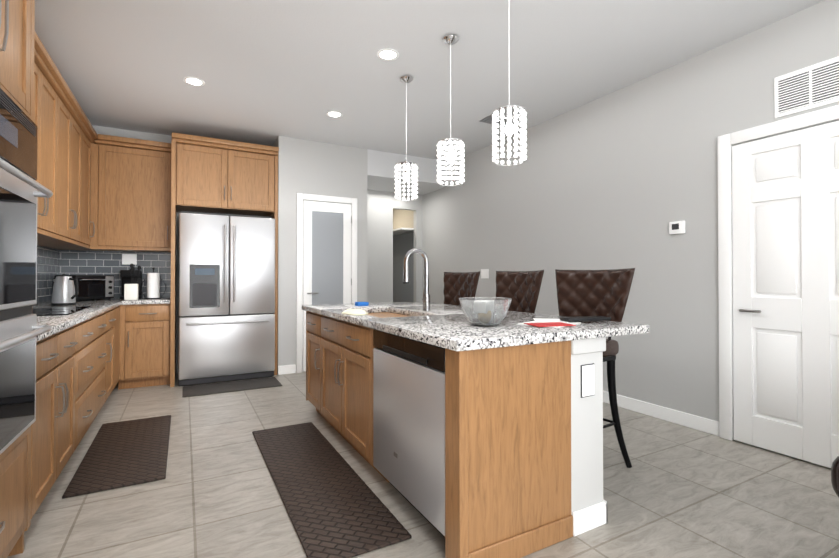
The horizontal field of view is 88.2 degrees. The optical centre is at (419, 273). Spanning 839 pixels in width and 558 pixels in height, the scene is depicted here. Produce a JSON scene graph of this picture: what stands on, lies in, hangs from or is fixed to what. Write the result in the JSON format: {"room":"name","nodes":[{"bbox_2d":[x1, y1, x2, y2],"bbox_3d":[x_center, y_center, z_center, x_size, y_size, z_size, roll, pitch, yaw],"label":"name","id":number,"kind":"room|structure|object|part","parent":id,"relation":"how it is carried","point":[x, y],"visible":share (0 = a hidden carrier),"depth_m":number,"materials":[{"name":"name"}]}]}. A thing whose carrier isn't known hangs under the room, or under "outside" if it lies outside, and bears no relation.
{"room":"kitchen","nodes":[
{"label":"kitchen","id":0,"kind":"room"},
{"bbox_2d":[0,0,34,121],"bbox_3d":[-1.681,-1.035,1.286,0.596,0.795,0.932,0,-1,-29],"label":"upper cabinet","id":1,"kind":"object","parent":0,"relation":"attached to","point":[17,25],"depth_m":1.71,"materials":[{"name":"brown wood"}]},
{"bbox_2d":[0,88,52,454],"bbox_3d":[-1.635,-0.007,1.302,0.680,1.245,0.878,0,-1,-29],"label":"wall oven","id":2,"kind":"object","parent":1,"relation":"in","point":[22,190],"visible":1,"depth_m":1.59,"materials":[{"name":"grey metal"}]},
{"bbox_2d":[79,125,178,373],"bbox_3d":[-2.497,-0.220,5.450,3.200,2.840,0.100,0,-1,-29],"label":"wall","id":3,"kind":"structure","parent":0,"point":[131,134],"depth_m":5.11,"materials":[{"name":"grey paint"}]},
{"bbox_2d":[32,298,170,341],"bbox_3d":[-2.569,0.286,3.346,1.057,0.040,3.511,0,-1,-29],"label":"countertop","id":4,"kind":"structure","parent":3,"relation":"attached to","point":[57,323],"depth_m":3.20,"materials":[{"name":"stone"}]},
{"bbox_2d":[32,306,91,315],"bbox_3d":[-2.602,0.257,2.963,0.460,0.010,0.820,0,-1,-29],"label":"cooktop","id":5,"kind":"object","parent":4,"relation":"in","point":[49,311],"visible":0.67,"depth_m":2.99,"materials":[{"name":"black glass"}]},
{"bbox_2d":[51,273,78,305],"bbox_3d":[-3.012,0.132,3.682,0.212,0.272,0.212,0,-1,-29],"label":"kettle","id":6,"kind":"object","parent":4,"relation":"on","point":[63,292],"visible":1,"depth_m":3.64,"materials":[{"name":"silver metal"}]},
{"bbox_2d":[55,275,113,300],"bbox_3d":[-3.479,0.145,4.520,0.341,0.260,0.400,0,-1,16],"label":"toaster oven","id":7,"kind":"object","parent":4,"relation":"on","point":[95,286],"visible":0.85,"depth_m":4.46,"materials":[{"name":"black metal"}]},
{"bbox_2d":[120,270,141,298],"bbox_3d":[-3.229,0.118,4.848,0.190,0.320,0.213,0,-1,-29],"label":"coffee maker","id":8,"kind":"object","parent":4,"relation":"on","point":[125,275],"visible":0.52,"depth_m":4.83,"materials":[{"name":"black plastic"}]},
{"bbox_2d":[124,264,140,299],"bbox_3d":[-3.041,0.084,4.593,0.148,0.385,0.120,0,-1,-29],"label":"utensil crock","id":9,"kind":"object","parent":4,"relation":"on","point":[131,291],"visible":1,"depth_m":4.55,"materials":[{"name":"white ceramic"}]},
{"bbox_2d":[140,267,165,298],"bbox_3d":[-2.953,0.104,4.801,0.247,0.348,0.160,0,-1,-29],"label":"paper towel holder","id":10,"kind":"object","parent":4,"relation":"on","point":[153,285],"visible":0.98,"depth_m":4.75,"materials":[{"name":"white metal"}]},
{"bbox_2d":[98,136,170,251],"bbox_3d":[-3.181,-0.844,4.799,0.750,1.115,0.390,0,-1,-29],"label":"upper cabinet","id":11,"kind":"object","parent":3,"relation":"attached to","point":[111,193],"depth_m":4.70,"materials":[{"name":"brown wood"}]},
{"bbox_2d":[276,136,367,373],"bbox_3d":[-1.203,-0.220,5.449,1.130,2.840,0.100,0,-1,-29],"label":"wall","id":12,"kind":"structure","parent":0,"point":[314,167],"depth_m":5.28,"materials":[{"name":"grey paint"}]},
{"bbox_2d":[296,193,356,372],"bbox_3d":[-1.145,0.112,5.400,0.772,2.175,0.030,0,-1,-29],"label":"door frame","id":13,"kind":"structure","parent":12,"relation":"attached to","point":[301,197],"depth_m":5.23,"materials":[{"name":"white wood"}]},
{"bbox_2d":[303,200,351,371],"bbox_3d":[-1.134,0.148,5.385,0.614,2.078,0.067,0,-1,-29],"label":"pantry door","id":14,"kind":"structure","parent":12,"relation":"in","point":[327,278],"depth_m":5.39,"materials":[{"name":"white wood"}]},
{"bbox_2d":[367,190,421,302],"bbox_3d":[-0.553,-0.038,6.803,1.310,2.500,0.100,0,-1,-29],"label":"wall","id":15,"kind":"structure","parent":0,"point":[381,205],"depth_m":6.75,"materials":[{"name":"grey paint"}]},
{"bbox_2d":[393,209,413,301],"bbox_3d":[-0.460,-0.031,7.656,0.328,2.500,1.270,0,-1,-29],"label":"wall","id":16,"kind":"structure","parent":0,"point":[403,222],"depth_m":7.08,"materials":[{"name":"beige paint"}]},
{"bbox_2d":[367,149,451,194],"bbox_3d":[-0.677,-1.456,7.044,1.310,0.340,2.380,0,-1,-29],"label":"wall","id":17,"kind":"structure","parent":0,"point":[381,171],"depth_m":6.07,"materials":[{"name":"white paint"}]},
{"bbox_2d":[7,372,838,557],"bbox_3d":[-0.233,1.226,2.753,4.810,0.100,10.300,0,-1,-29],"label":"floor","id":18,"kind":"structure","parent":0,"point":[675,490],"depth_m":2.24,"materials":[{"name":"tile"}]},
{"bbox_2d":[0,426,30,557],"bbox_3d":[-1.680,0.903,1.269,0.597,0.520,0.932,0,-1,-29],"label":"base cabinet","id":19,"kind":"object","parent":18,"relation":"on","point":[15,462],"depth_m":1.67,"materials":[{"name":"brown wood"}]},
{"bbox_2d":[31,324,78,518],"bbox_3d":[-2.124,0.732,2.066,0.617,0.876,0.846,0,-1,-29],"label":"base cabinet","id":20,"kind":"object","parent":18,"relation":"on","point":[55,430],"depth_m":2.16,"materials":[{"name":"brown wood"}]},
{"bbox_2d":[79,310,110,442],"bbox_3d":[-2.599,0.740,2.938,0.617,0.876,1.269,0,-1,-29],"label":"base cabinet","id":21,"kind":"object","parent":18,"relation":"on","point":[84,368],"depth_m":3.10,"materials":[{"name":"brown wood"}]},
{"bbox_2d":[111,308,114,391],"bbox_3d":[-2.988,0.746,3.653,0.617,0.876,0.488,0,-1,-29],"label":"base cabinet","id":22,"kind":"object","parent":18,"relation":"on","point":[112,310],"depth_m":3.96,"materials":[{"name":"brown wood"}]},
{"bbox_2d":[62,415,170,497],"bbox_3d":[-1.956,1.169,2.914,0.465,0.015,1.270,0,-1,-29],"label":"mat","id":23,"kind":"object","parent":18,"relation":"on","point":[125,453],"visible":0.98,"depth_m":2.73,"materials":[{"name":"rubber"}]},
{"bbox_2d":[115,305,126,389],"bbox_3d":[-3.179,0.750,4.043,0.656,0.876,0.505,0,-1,-29],"label":"base cabinet","id":24,"kind":"object","parent":18,"relation":"on","point":[120,311],"depth_m":4.39,"materials":[{"name":"brown wood"}]},
{"bbox_2d":[127,303,170,388],"bbox_3d":[-2.999,0.756,4.756,0.460,0.876,0.615,0,-1,-29],"label":"base cabinet","id":25,"kind":"object","parent":18,"relation":"on","point":[148,325],"depth_m":4.52,"materials":[{"name":"brown wood"}]},
{"bbox_2d":[170,132,278,386],"bbox_3d":[-2.297,-0.148,5.112,1.099,2.690,0.676,0,-1,-29],"label":"surround","id":26,"kind":"object","parent":18,"relation":"on","point":[214,175],"visible":1,"depth_m":4.85,"materials":[{"name":"brown wood"}]},
{"bbox_2d":[178,211,274,385],"bbox_3d":[-2.250,0.264,5.050,0.975,1.865,0.791,0,-1,-29],"label":"fridge","id":27,"kind":"object","parent":18,"relation":"on","point":[226,297],"visible":1,"depth_m":4.74,"materials":[{"name":"grey metal"}]},
{"bbox_2d":[183,377,281,396],"bbox_3d":[-1.970,1.186,4.563,0.930,0.009,0.440,0,-1,-29],"label":"mat","id":28,"kind":"object","parent":18,"relation":"on","point":[213,388],"visible":0.98,"depth_m":4.53,"materials":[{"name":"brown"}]},
{"bbox_2d":[252,422,411,557],"bbox_3d":[-0.635,1.165,2.552,0.440,0.015,1.710,0,-1,-29],"label":"mat","id":29,"kind":"object","parent":18,"relation":"on","point":[335,506],"visible":0.96,"depth_m":2.23,"materials":[{"name":"rubber"}]},
{"bbox_2d":[443,271,479,305],"bbox_3d":[0.204,0.584,4.019,0.568,1.211,0.580,0,-1,-29],"label":"stool","id":30,"kind":"object","parent":18,"relation":"on","point":[457,285],"visible":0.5,"depth_m":4.17,"materials":[{"name":"brown leather"}]},
{"bbox_2d":[302,301,648,557],"bbox_3d":[0.061,0.720,2.941,1.159,0.915,2.420,0,-1,-29],"label":"kitchen island","id":31,"kind":"object","parent":18,"relation":"on","point":[523,450],"depth_m":1.87,"materials":[{"name":"brown wood"}]},
{"bbox_2d":[342,309,367,314],"bbox_3d":[-0.418,0.244,2.809,0.167,0.034,0.269,0,-1,-29],"label":"cloth","id":32,"kind":"object","parent":31,"relation":"on","point":[355,312],"visible":1,"depth_m":2.74,"materials":[{"name":"beige fabric"}]},
{"bbox_2d":[355,302,368,305],"bbox_3d":[-0.484,0.253,3.632,0.100,0.030,0.070,0,-1,-29],"label":"sponge","id":33,"kind":"object","parent":31,"relation":"on","point":[361,303],"visible":0.98,"depth_m":3.60,"materials":[{"name":"blue"}]},
{"bbox_2d":[373,329,444,537],"bbox_3d":[0.161,0.733,2.186,0.555,0.865,0.750,0,-1,-29],"label":"dishwasher","id":34,"kind":"object","parent":31,"relation":"in","point":[408,419],"visible":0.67,"depth_m":1.98,"materials":[{"name":"grey metal"}]},
{"bbox_2d":[403,248,430,310],"bbox_3d":[-0.028,0.041,3.092,0.217,0.444,0.101,0,-1,-29],"label":"faucet","id":35,"kind":"object","parent":31,"relation":"on","point":[426,295],"visible":1,"depth_m":3.08,"materials":[{"name":"silver metal"}]},
{"bbox_3d":[0.065,0.371,2.946,1.150,0.218,2.420,0,-1,-29],"label":"kitchen island top","id":36,"kind":"part","parent":31,"relation":"part of","materials":[{"name":"white stone"}]},
{"bbox_2d":[459,297,511,325],"bbox_3d":[0.326,0.188,2.144,0.262,0.132,0.262,0,-1,-29],"label":"bowl","id":37,"kind":"object","parent":31,"relation":"on","point":[485,311],"visible":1,"depth_m":2.06,"materials":[{"name":"clear glass"}]},
{"bbox_2d":[516,318,580,327],"bbox_3d":[0.663,0.251,2.232,0.385,0.008,0.358,0,-1,-29],"label":"papers","id":38,"kind":"object","parent":31,"relation":"on","point":[553,323],"visible":0.93,"depth_m":2.16,"materials":[{"name":"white paper"}]},
{"bbox_2d":[560,316,610,321],"bbox_3d":[0.876,0.238,2.284,0.260,0.018,0.080,0,-1,-16],"label":"remote","id":39,"kind":"object","parent":31,"relation":"on","point":[587,318],"visible":0.98,"depth_m":2.26,"materials":[{"name":"black plastic"}]},
{"bbox_2d":[496,270,543,312],"bbox_3d":[0.589,0.578,3.312,0.568,1.211,0.580,0,-1,-29],"label":"stool","id":40,"kind":"object","parent":18,"relation":"on","point":[521,289],"visible":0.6,"depth_m":3.40,"materials":[{"name":"brown leather"}]},
{"bbox_2d":[555,268,634,467],"bbox_3d":[0.925,0.572,2.694,0.588,1.211,0.578,0,-1,-29],"label":"stool","id":41,"kind":"object","parent":18,"relation":"on","point":[592,293],"visible":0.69,"depth_m":2.72,"materials":[{"name":"brown leather"}]},
{"bbox_2d":[831,456,838,496],"bbox_3d":[2.099,0.657,0.714,1.010,0.999,1.870,0,-1,-29],"label":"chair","id":42,"kind":"object","parent":18,"relation":"on","point":[835,474],"visible":1,"depth_m":1.29,"materials":[{"name":"black leather"}]},
{"bbox_2d":[35,0,824,160],"bbox_3d":[-0.233,-1.714,2.780,4.810,0.100,10.300,0,-1,-29],"label":"ceiling","id":43,"kind":"structure","parent":0,"point":[268,72],"depth_m":3.33,"materials":[{"name":"white paint"}]},
{"bbox_2d":[183,77,204,85],"bbox_3d":[-1.937,-1.652,3.718,0.170,0.006,0.170,0,-1,-29],"label":"recessed light","id":44,"kind":"object","parent":43,"relation":"in","point":[194,81],"visible":1,"depth_m":3.71,"materials":[{"name":"white plastic"}]},
{"bbox_2d":[326,111,342,117],"bbox_3d":[-0.878,-1.645,4.466,0.170,0.006,0.170,0,-1,-29],"label":"recessed light","id":45,"kind":"object","parent":43,"relation":"in","point":[335,114],"visible":1,"depth_m":4.46,"materials":[{"name":"white plastic"}]},
{"bbox_2d":[377,48,398,60],"bbox_3d":[-0.239,-1.656,3.271,0.170,0.006,0.170,0,-1,-29],"label":"recessed light","id":46,"kind":"object","parent":43,"relation":"in","point":[388,54],"visible":1,"depth_m":3.27,"materials":[{"name":"white plastic"}]},
{"bbox_2d":[395,75,417,200],"bbox_3d":[-0.111,-1.142,3.649,0.198,1.026,0.193,0,-1,-29],"label":"pendant light","id":47,"kind":"object","parent":43,"relation":"hanging from","point":[406,165],"visible":1,"depth_m":3.63,"materials":[{"name":"glass"}]},
{"bbox_2d":[437,34,464,185],"bbox_3d":[0.219,-1.148,3.043,0.198,1.026,0.193,0,-1,-29],"label":"pendant light","id":48,"kind":"object","parent":43,"relation":"hanging from","point":[450,143],"visible":1,"depth_m":3.02,"materials":[{"name":"glass"}]},
{"bbox_2d":[479,114,518,125],"bbox_3d":[0.872,-1.640,4.587,0.340,0.016,0.340,0,-1,-29],"label":"ceiling vent","id":49,"kind":"object","parent":43,"relation":"in","point":[487,119],"visible":0.33,"depth_m":4.61,"materials":[{"name":"grey metal"}]},
{"bbox_2d":[492,51,526,165],"bbox_3d":[0.514,-1.153,2.481,0.198,1.026,0.193,0,-1,-29],"label":"pendant light","id":50,"kind":"object","parent":43,"relation":"hanging from","point":[509,112],"visible":1,"depth_m":2.44,"materials":[{"name":"glass"}]},
{"bbox_2d":[393,0,838,468],"bbox_3d":[1.836,-0.234,3.893,0.100,2.840,10.300,0,-1,-29],"label":"wall","id":51,"kind":"structure","parent":0,"point":[621,178],"depth_m":3.66,"materials":[{"name":"grey paint"}]},
{"bbox_2d":[481,269,488,277],"bbox_3d":[0.844,0.001,5.593,0.010,0.120,0.160,0,-1,-29],"label":"switch plate","id":52,"kind":"object","parent":51,"relation":"attached to","point":[484,273],"visible":1,"depth_m":5.59,"materials":[{"name":"white plastic"}]},
{"bbox_2d":[603,391,718,435],"bbox_3d":[1.105,1.144,5.096,0.020,0.105,4.465,0,-1,-29],"label":"baseboard","id":53,"kind":"structure","parent":51,"relation":"attached to","point":[706,425],"depth_m":3.46,"materials":[{"name":"white"}]},
{"bbox_2d":[669,220,684,234],"bbox_3d":[2.029,-0.363,3.407,0.023,0.100,0.120,0,-1,-29],"label":"thermostat","id":54,"kind":"object","parent":51,"relation":"attached to","point":[676,227],"visible":0.98,"depth_m":3.40,"materials":[{"name":"white plastic"}]},
{"bbox_2d":[718,105,838,440],"bbox_3d":[2.431,0.087,2.654,0.030,2.175,1.092,0,-1,-29],"label":"door frame","id":55,"kind":"structure","parent":51,"relation":"attached to","point":[726,142],"depth_m":3.07,"materials":[{"name":"white wood"}]},
{"bbox_2d":[732,121,838,467],"bbox_3d":[2.415,0.129,2.645,0.067,2.068,0.910,0,-1,-29],"label":"door","id":56,"kind":"structure","parent":51,"relation":"in","point":[785,221],"depth_m":2.77,"materials":[{"name":"white wood"}]},
{"bbox_2d":[774,56,838,117],"bbox_3d":[2.431,-1.160,2.688,0.011,0.270,0.380,0,-1,-29],"label":"air vent","id":57,"kind":"object","parent":51,"relation":"in","point":[809,87],"visible":1,"depth_m":2.70,"materials":[{"name":"white metal"}]},
{"bbox_3d":[-1.904,-0.261,0.911,0.100,2.840,8.640,0,-1,-29],"label":"wall","id":58,"kind":"structure","parent":0,"visible":0},
{"bbox_2d":[34,52,61,235],"bbox_3d":[-2.703,-0.861,2.839,0.326,1.115,1.049,0,-1,-29],"label":"upper cabinet","id":59,"kind":"object","parent":58,"relation":"attached to","point":[47,94],"depth_m":3.12,"materials":[{"name":"brown wood"}]},
{"bbox_2d":[37,245,59,302],"bbox_3d":[-3.034,-0.003,3.099,0.008,0.531,3.508,0,-1,-29],"label":"backsplash","id":60,"kind":"structure","parent":58,"relation":"attached to","point":[51,263],"depth_m":4.22,"materials":[{"name":"tile"}]},
{"bbox_2d":[37,92,81,243],"bbox_3d":[-3.138,-0.854,3.638,0.326,1.115,1.029,0,-1,-29],"label":"upper cabinet","id":61,"kind":"object","parent":58,"relation":"attached to","point":[71,126],"depth_m":3.71,"materials":[{"name":"brown wood"}]},
{"bbox_2d":[46,124,97,247],"bbox_3d":[-3.427,-0.849,4.230,0.385,1.115,0.545,0,-1,-29],"label":"upper cabinet","id":62,"kind":"object","parent":58,"relation":"attached to","point":[89,137],"depth_m":4.45,"materials":[{"name":"brown wood"}]},
{"bbox_2d":[60,250,170,298],"bbox_3d":[-3.395,0.013,4.894,1.030,0.531,0.010,0,-1,-29],"label":"backsplash","id":63,"kind":"structure","parent":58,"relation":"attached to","point":[72,262],"depth_m":4.88,"materials":[{"name":"tile"}]},
{"bbox_2d":[122,254,136,264],"bbox_3d":[-3.310,-0.165,4.935,0.140,0.120,0.006,0,-1,-29],"label":"outlet","id":64,"kind":"object","parent":63,"relation":"attached to","point":[128,259],"visible":1,"depth_m":4.93,"materials":[{"name":"white plastic"}]}
]}

